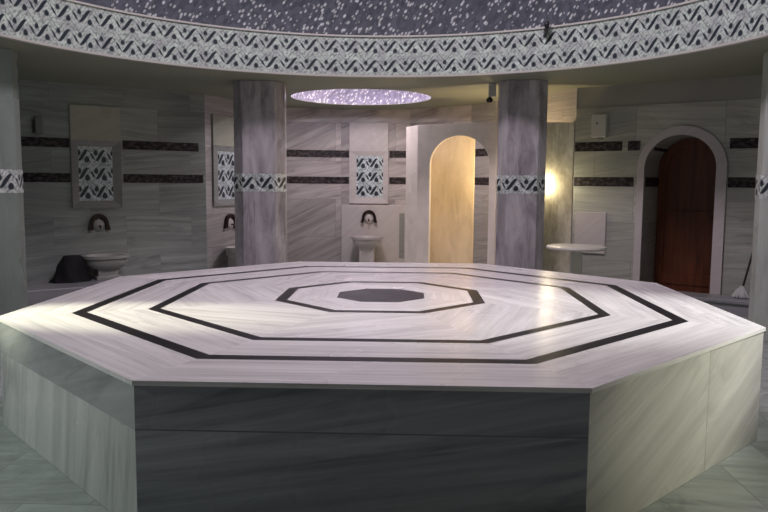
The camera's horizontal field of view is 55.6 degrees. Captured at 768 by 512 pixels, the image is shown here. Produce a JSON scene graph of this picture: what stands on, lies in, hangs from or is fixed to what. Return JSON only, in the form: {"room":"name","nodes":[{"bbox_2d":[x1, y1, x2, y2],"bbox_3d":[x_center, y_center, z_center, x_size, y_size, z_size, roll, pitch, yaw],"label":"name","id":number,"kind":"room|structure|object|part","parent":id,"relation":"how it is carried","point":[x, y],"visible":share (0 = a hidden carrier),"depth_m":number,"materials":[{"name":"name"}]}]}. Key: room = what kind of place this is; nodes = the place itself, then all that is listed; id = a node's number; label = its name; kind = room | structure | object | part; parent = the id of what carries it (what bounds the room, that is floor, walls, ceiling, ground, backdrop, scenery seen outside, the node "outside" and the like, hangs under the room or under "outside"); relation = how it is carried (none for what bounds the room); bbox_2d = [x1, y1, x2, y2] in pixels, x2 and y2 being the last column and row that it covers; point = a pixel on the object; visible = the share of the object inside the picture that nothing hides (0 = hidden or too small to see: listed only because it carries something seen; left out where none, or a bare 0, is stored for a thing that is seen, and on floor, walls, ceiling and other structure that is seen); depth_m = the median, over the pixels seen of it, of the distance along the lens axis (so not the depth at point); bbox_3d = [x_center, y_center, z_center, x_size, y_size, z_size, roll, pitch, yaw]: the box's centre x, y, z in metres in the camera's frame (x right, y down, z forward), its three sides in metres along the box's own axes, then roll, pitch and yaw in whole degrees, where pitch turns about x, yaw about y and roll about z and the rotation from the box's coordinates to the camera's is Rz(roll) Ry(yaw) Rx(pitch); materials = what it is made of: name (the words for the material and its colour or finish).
{"room":"spa","nodes":[
{"label":"spa","id":0,"kind":"room"},
{"bbox_2d":[18,79,206,280],"bbox_3d":[-3.917,-0.877,9.464,3.240,2.630,0.306,-4,7,-36],"label":"wall","id":1,"kind":"structure","parent":0,"point":[161,223],"depth_m":9.66,"materials":[{"name":"grey stone"}]},
{"bbox_2d":[32,116,42,135],"bbox_3d":[-4.241,-1.588,8.915,0.110,0.240,0.090,-4,7,-36],"label":"wall dispenser","id":2,"kind":"object","parent":1,"relation":"attached to","point":[37,123],"visible":1,"depth_m":8.88,"materials":[{"name":"grey plastic"}]},
{"bbox_2d":[69,104,122,207],"bbox_3d":[-3.706,-1.273,9.374,0.620,1.300,0.031,-4,7,-36],"label":"tile panel","id":3,"kind":"object","parent":1,"relation":"attached to","point":[95,136],"visible":1,"depth_m":9.37,"materials":[{"name":"white stone"}]},
{"bbox_3d":[-3.707,-1.054,9.396,0.620,0.860,0.030,-4,7,-36],"label":"panel frame","id":4,"kind":"part","parent":3,"relation":"part of","materials":[{"name":"white stone"}]},
{"bbox_2d":[88,214,110,230],"bbox_3d":[-3.683,-0.431,9.427,0.280,0.226,0.117,-4,7,-36],"label":"spout","id":5,"kind":"object","parent":1,"relation":"attached to","point":[96,223],"visible":1,"depth_m":9.44,"materials":[{"name":"brown metal"}]},
{"bbox_2d":[204,94,234,268],"bbox_3d":[-2.205,-1.042,11.211,0.306,2.630,1.937,3,7,27],"label":"wall","id":6,"kind":"structure","parent":0,"point":[218,237],"depth_m":10.47,"materials":[{"name":"stone"}]},
{"bbox_2d":[211,114,234,205],"bbox_3d":[-2.286,-1.393,10.656,0.030,1.300,0.660,3,7,27],"label":"tile panel","id":7,"kind":"object","parent":6,"relation":"attached to","point":[222,125],"visible":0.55,"depth_m":10.56,"materials":[{"name":"white stone"}]},
{"bbox_3d":[-2.288,-1.174,10.678,0.030,0.860,0.660,3,7,27],"label":"panel frame","id":8,"kind":"part","parent":7,"relation":"part of","materials":[{"name":"white stone"}]},
{"bbox_2d":[223,214,234,228],"bbox_3d":[-2.240,-0.510,10.752,0.117,0.226,0.280,3,7,27],"label":"spout","id":9,"kind":"object","parent":6,"relation":"attached to","point":[229,222],"visible":0.91,"depth_m":10.73,"materials":[{"name":"brown metal"}]},
{"bbox_2d":[286,107,340,261],"bbox_3d":[-1.211,-1.140,12.253,0.934,2.630,0.306,-1,6,-14],"label":"wall","id":10,"kind":"structure","parent":0,"point":[313,135],"depth_m":12.11,"materials":[{"name":"stone"}]},
{"bbox_2d":[341,109,409,204],"bbox_3d":[-0.143,-1.141,12.348,1.150,2.630,0.306,1,6,2],"label":"wall","id":11,"kind":"structure","parent":0,"point":[398,120],"depth_m":12.13,"materials":[{"name":"stone"}]},
{"bbox_2d":[349,122,388,203],"bbox_3d":[-0.255,-1.549,12.147,0.650,1.340,0.030,1,6,2],"label":"tile panel","id":12,"kind":"object","parent":11,"relation":"attached to","point":[368,141],"visible":1,"depth_m":12.15,"materials":[{"name":"white stone"}]},
{"bbox_3d":[-0.257,-1.310,12.171,0.650,0.860,0.030,1,6,2],"label":"panel frame","id":13,"kind":"part","parent":12,"relation":"part of","materials":[{"name":"white stone"}]},
{"bbox_2d":[341,205,405,262],"bbox_3d":[-0.154,-0.337,12.270,1.130,1.045,0.024,1,6,2],"label":"backsplash","id":14,"kind":"structure","parent":11,"relation":"attached to","point":[390,224],"depth_m":12.25,"materials":[{"name":"white stone"}]},
{"bbox_2d":[361,210,376,222],"bbox_3d":[-0.254,-0.654,12.172,0.280,0.226,0.117,1,6,2],"label":"spout","id":15,"kind":"object","parent":14,"relation":"attached to","point":[368,216],"visible":1,"depth_m":12.19,"materials":[{"name":"brown metal"}]},
{"bbox_2d":[76,0,689,34],"bbox_3d":[-0.087,-3.418,4.877,6.620,2.500,6.620,1,6,2],"label":"ceiling","id":16,"kind":"structure","parent":0,"point":[336,17],"depth_m":8.04,"materials":[{"name":"paint"}]},
{"bbox_2d":[0,37,767,108],"bbox_3d":[-0.092,-2.045,5.167,11.000,0.620,14.600,1,6,2],"label":"ceiling","id":17,"kind":"structure","parent":0,"point":[35,62],"depth_m":8.47,"materials":[{"name":"grey paint"}]},
{"bbox_2d":[0,0,767,77],"bbox_3d":[-0.098,-1.945,5.027,6.690,0.461,6.690,1,6,2],"label":"trim","id":18,"kind":"structure","parent":17,"relation":"attached to","point":[692,26],"depth_m":7.56,"materials":[{"name":"tile"}]},
{"bbox_2d":[544,21,549,33],"bbox_3d":[1.710,-2.408,7.659,0.060,0.125,0.090,0,6,-1],"label":"sensor","id":19,"kind":"object","parent":18,"relation":"attached to","point":[546,24],"visible":1,"depth_m":7.64,"materials":[{"name":"plastic"}]},
{"bbox_2d":[486,83,495,102],"bbox_3d":[1.305,-1.981,8.868,0.118,0.235,0.086,1,6,2],"label":"ceiling camera","id":20,"kind":"object","parent":17,"relation":"attached to","point":[491,86],"visible":1,"depth_m":8.84,"materials":[{"name":"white plastic"}]},
{"bbox_2d":[0,305,767,511],"bbox_3d":[-0.114,0.939,5.470,11.000,0.120,14.600,1,6,2],"label":"floor","id":21,"kind":"structure","parent":0,"point":[29,482],"depth_m":3.45,"materials":[{"name":"grey stone"}]},
{"bbox_2d":[0,48,27,315],"bbox_3d":[-3.818,-0.616,6.906,0.618,2.628,0.618,5,7,37],"label":"marble column","id":22,"kind":"structure","parent":21,"relation":"on","point":[13,274],"depth_m":6.83,"materials":[{"name":"stone"}]},
{"bbox_2d":[27,270,190,304],"bbox_3d":[-3.584,0.396,9.126,3.150,0.170,0.859,-4,7,-36],"label":"marble ledge","id":23,"kind":"object","parent":21,"relation":"on","point":[40,291],"visible":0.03,"depth_m":8.52,"materials":[{"name":"grey stone"}]},
{"bbox_2d":[48,255,91,283],"bbox_3d":[-3.893,0.154,9.029,0.517,0.324,0.337,-4,7,-36],"label":"heap","id":24,"kind":"object","parent":23,"relation":"on","point":[71,268],"visible":1,"depth_m":8.95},
{"bbox_2d":[82,253,128,280],"bbox_3d":[-3.559,0.138,9.315,0.580,0.305,0.464,-4,7,-36],"label":"basin","id":25,"kind":"object","parent":23,"relation":"on","point":[105,266],"visible":0.94,"depth_m":9.19,"materials":[{"name":"grey stone"}]},
{"bbox_3d":[-3.558,0.076,9.309,0.580,0.180,0.464,-4,7,-36],"label":"bowl","id":26,"kind":"part","parent":25,"relation":"part of","materials":[{"name":"grey stone"}]},
{"bbox_2d":[224,246,235,266],"bbox_3d":[-2.111,0.099,10.677,0.400,0.470,0.500,3,7,27],"label":"basin","id":27,"kind":"object","parent":21,"relation":"on","point":[230,250],"visible":0.28,"depth_m":10.53,"materials":[{"name":"stone"}]},
{"bbox_3d":[-2.110,-0.045,10.662,0.400,0.180,0.500,3,7,27],"label":"bowl","id":28,"kind":"part","parent":27,"relation":"part of","materials":[{"name":"stone"}]},
{"bbox_2d":[233,80,286,266],"bbox_3d":[-1.546,-0.827,9.161,0.639,2.628,0.639,0,6,-5],"label":"marble column","id":29,"kind":"structure","parent":21,"relation":"on","point":[259,107],"depth_m":8.85,"materials":[{"name":"stone"}]},
{"bbox_2d":[351,236,382,261],"bbox_3d":[-0.284,-0.057,12.053,0.530,0.530,0.424,1,6,2],"label":"basin","id":30,"kind":"object","parent":21,"relation":"on","point":[366,244],"visible":0.87,"depth_m":11.94,"materials":[{"name":"stone"}]},
{"bbox_3d":[-0.283,-0.231,12.035,0.530,0.180,0.424,1,6,2],"label":"bowl","id":31,"kind":"part","parent":30,"relation":"part of","materials":[{"name":"stone"}]},
{"bbox_2d":[0,261,765,511],"bbox_3d":[-0.025,0.602,5.031,4.342,0.642,4.342,1,6,2],"label":"platform","id":32,"kind":"object","parent":21,"relation":"on","point":[299,386],"visible":1,"depth_m":3.22,"materials":[{"name":"white stone"}]},
{"bbox_2d":[405,122,496,264],"bbox_3d":[0.819,-0.657,9.773,1.523,2.200,0.209,6,8,42],"label":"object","id":33,"kind":"object","parent":21,"relation":"on","point":[422,141],"visible":0.75,"depth_m":9.86,"materials":[{"name":"white stone"}]},
{"bbox_3d":[0.397,-0.699,10.159,0.040,2.200,0.400,-2,6,-22],"label":"panel","id":34,"kind":"part","parent":33,"relation":"part of","materials":[{"name":"white stone"}]},
{"bbox_2d":[494,80,547,269],"bbox_3d":[1.662,-0.778,8.907,0.585,2.628,0.585,1,6,6],"label":"marble column","id":35,"kind":"structure","parent":21,"relation":"on","point":[522,104],"depth_m":8.62,"materials":[{"name":"stone"}]},
{"bbox_2d":[543,122,574,272],"bbox_3d":[1.997,-0.607,9.367,0.837,2.200,0.046,0,6,-2],"label":"screen","id":36,"kind":"object","parent":21,"relation":"on","point":[560,135],"visible":0.24,"depth_m":9.34,"materials":[{"name":"white stone"}]},
{"bbox_2d":[545,174,553,193],"bbox_3d":[2.089,-0.914,9.233,0.140,0.250,0.155,0,6,-2],"label":"wall lamp","id":37,"kind":"object","parent":36,"relation":"attached to","point":[549,187],"visible":0.77,"depth_m":9.17,"materials":[{"name":"glass"}]},
{"bbox_2d":[546,243,606,274],"bbox_3d":[2.096,0.263,7.982,0.644,0.752,0.644,1,6,2],"label":"round table","id":38,"kind":"object","parent":21,"relation":"on","point":[576,250],"visible":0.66,"depth_m":7.90,"materials":[{"name":"stone"}]},
{"bbox_2d":[677,291,748,316],"bbox_3d":[3.914,0.555,8.112,1.800,0.170,0.369,5,7,36],"label":"marble step","id":39,"kind":"structure","parent":21,"relation":"on","point":[738,306],"depth_m":8.04,"materials":[{"name":"grey stone"}]},
{"bbox_2d":[731,253,751,298],"bbox_3d":[4.022,0.108,8.091,0.257,0.719,0.168,2,6,18],"label":"mop","id":40,"kind":"object","parent":39,"relation":"on","point":[742,292],"visible":0.91,"depth_m":8.10,"materials":[{"name":"fabric"}]},
{"bbox_3d":[4.079,0.060,8.106,0.178,0.626,0.024,0,6,-9],"label":"handle","id":41,"kind":"part","parent":40,"relation":"part of","materials":[{"name":"plastic"}]},
{"bbox_2d":[748,51,767,341],"bbox_3d":[3.792,-0.533,6.658,0.618,2.628,0.618,-3,7,-33],"label":"marble column","id":42,"kind":"structure","parent":21,"relation":"on","point":[758,296],"depth_m":6.66,"materials":[{"name":"stone"}]},
{"bbox_2d":[410,105,471,125],"bbox_3d":[0.981,-1.091,11.934,1.180,2.630,0.306,5,7,38],"label":"wall","id":43,"kind":"structure","parent":0,"point":[453,114],"depth_m":11.68,"materials":[{"name":"stone"}]},
{"bbox_2d":[430,136,474,262],"bbox_3d":[0.871,-0.721,10.407,0.841,2.200,0.040,3,6,20],"label":"wall","id":44,"kind":"structure","parent":0,"point":[453,161],"depth_m":10.34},
{"bbox_2d":[471,88,577,263],"bbox_3d":[2.024,-0.933,10.459,0.306,2.630,2.394,-2,6,-27],"label":"wall","id":45,"kind":"structure","parent":0,"point":[562,105],"depth_m":11.07,"materials":[{"name":"stone"}]},
{"bbox_2d":[572,75,761,295],"bbox_3d":[3.868,-0.743,8.717,3.050,2.630,0.750,5,7,36],"label":"wall","id":46,"kind":"structure","parent":0,"point":[727,108],"depth_m":8.85,"materials":[{"name":"stone"}]},
{"bbox_2d":[591,114,608,139],"bbox_3d":[2.673,-1.599,9.020,0.190,0.315,0.095,5,7,36],"label":"wall box","id":47,"kind":"object","parent":46,"relation":"attached to","point":[599,123],"visible":1,"depth_m":8.98,"materials":[{"name":"white plastic"}]},
{"bbox_2d":[632,126,727,294],"bbox_3d":[3.475,-0.468,8.584,1.005,2.105,0.031,5,7,36],"label":"trim","id":48,"kind":"structure","parent":46,"relation":"attached to","point":[709,139],"depth_m":8.38,"materials":[{"name":"grey stone"}]},
{"bbox_2d":[654,138,715,293],"bbox_3d":[3.817,-0.464,9.083,0.801,2.001,0.124,5,7,36],"label":"door","id":49,"kind":"structure","parent":46,"relation":"in","point":[687,170],"depth_m":9.12,"materials":[{"name":"red wood"}]}
]}

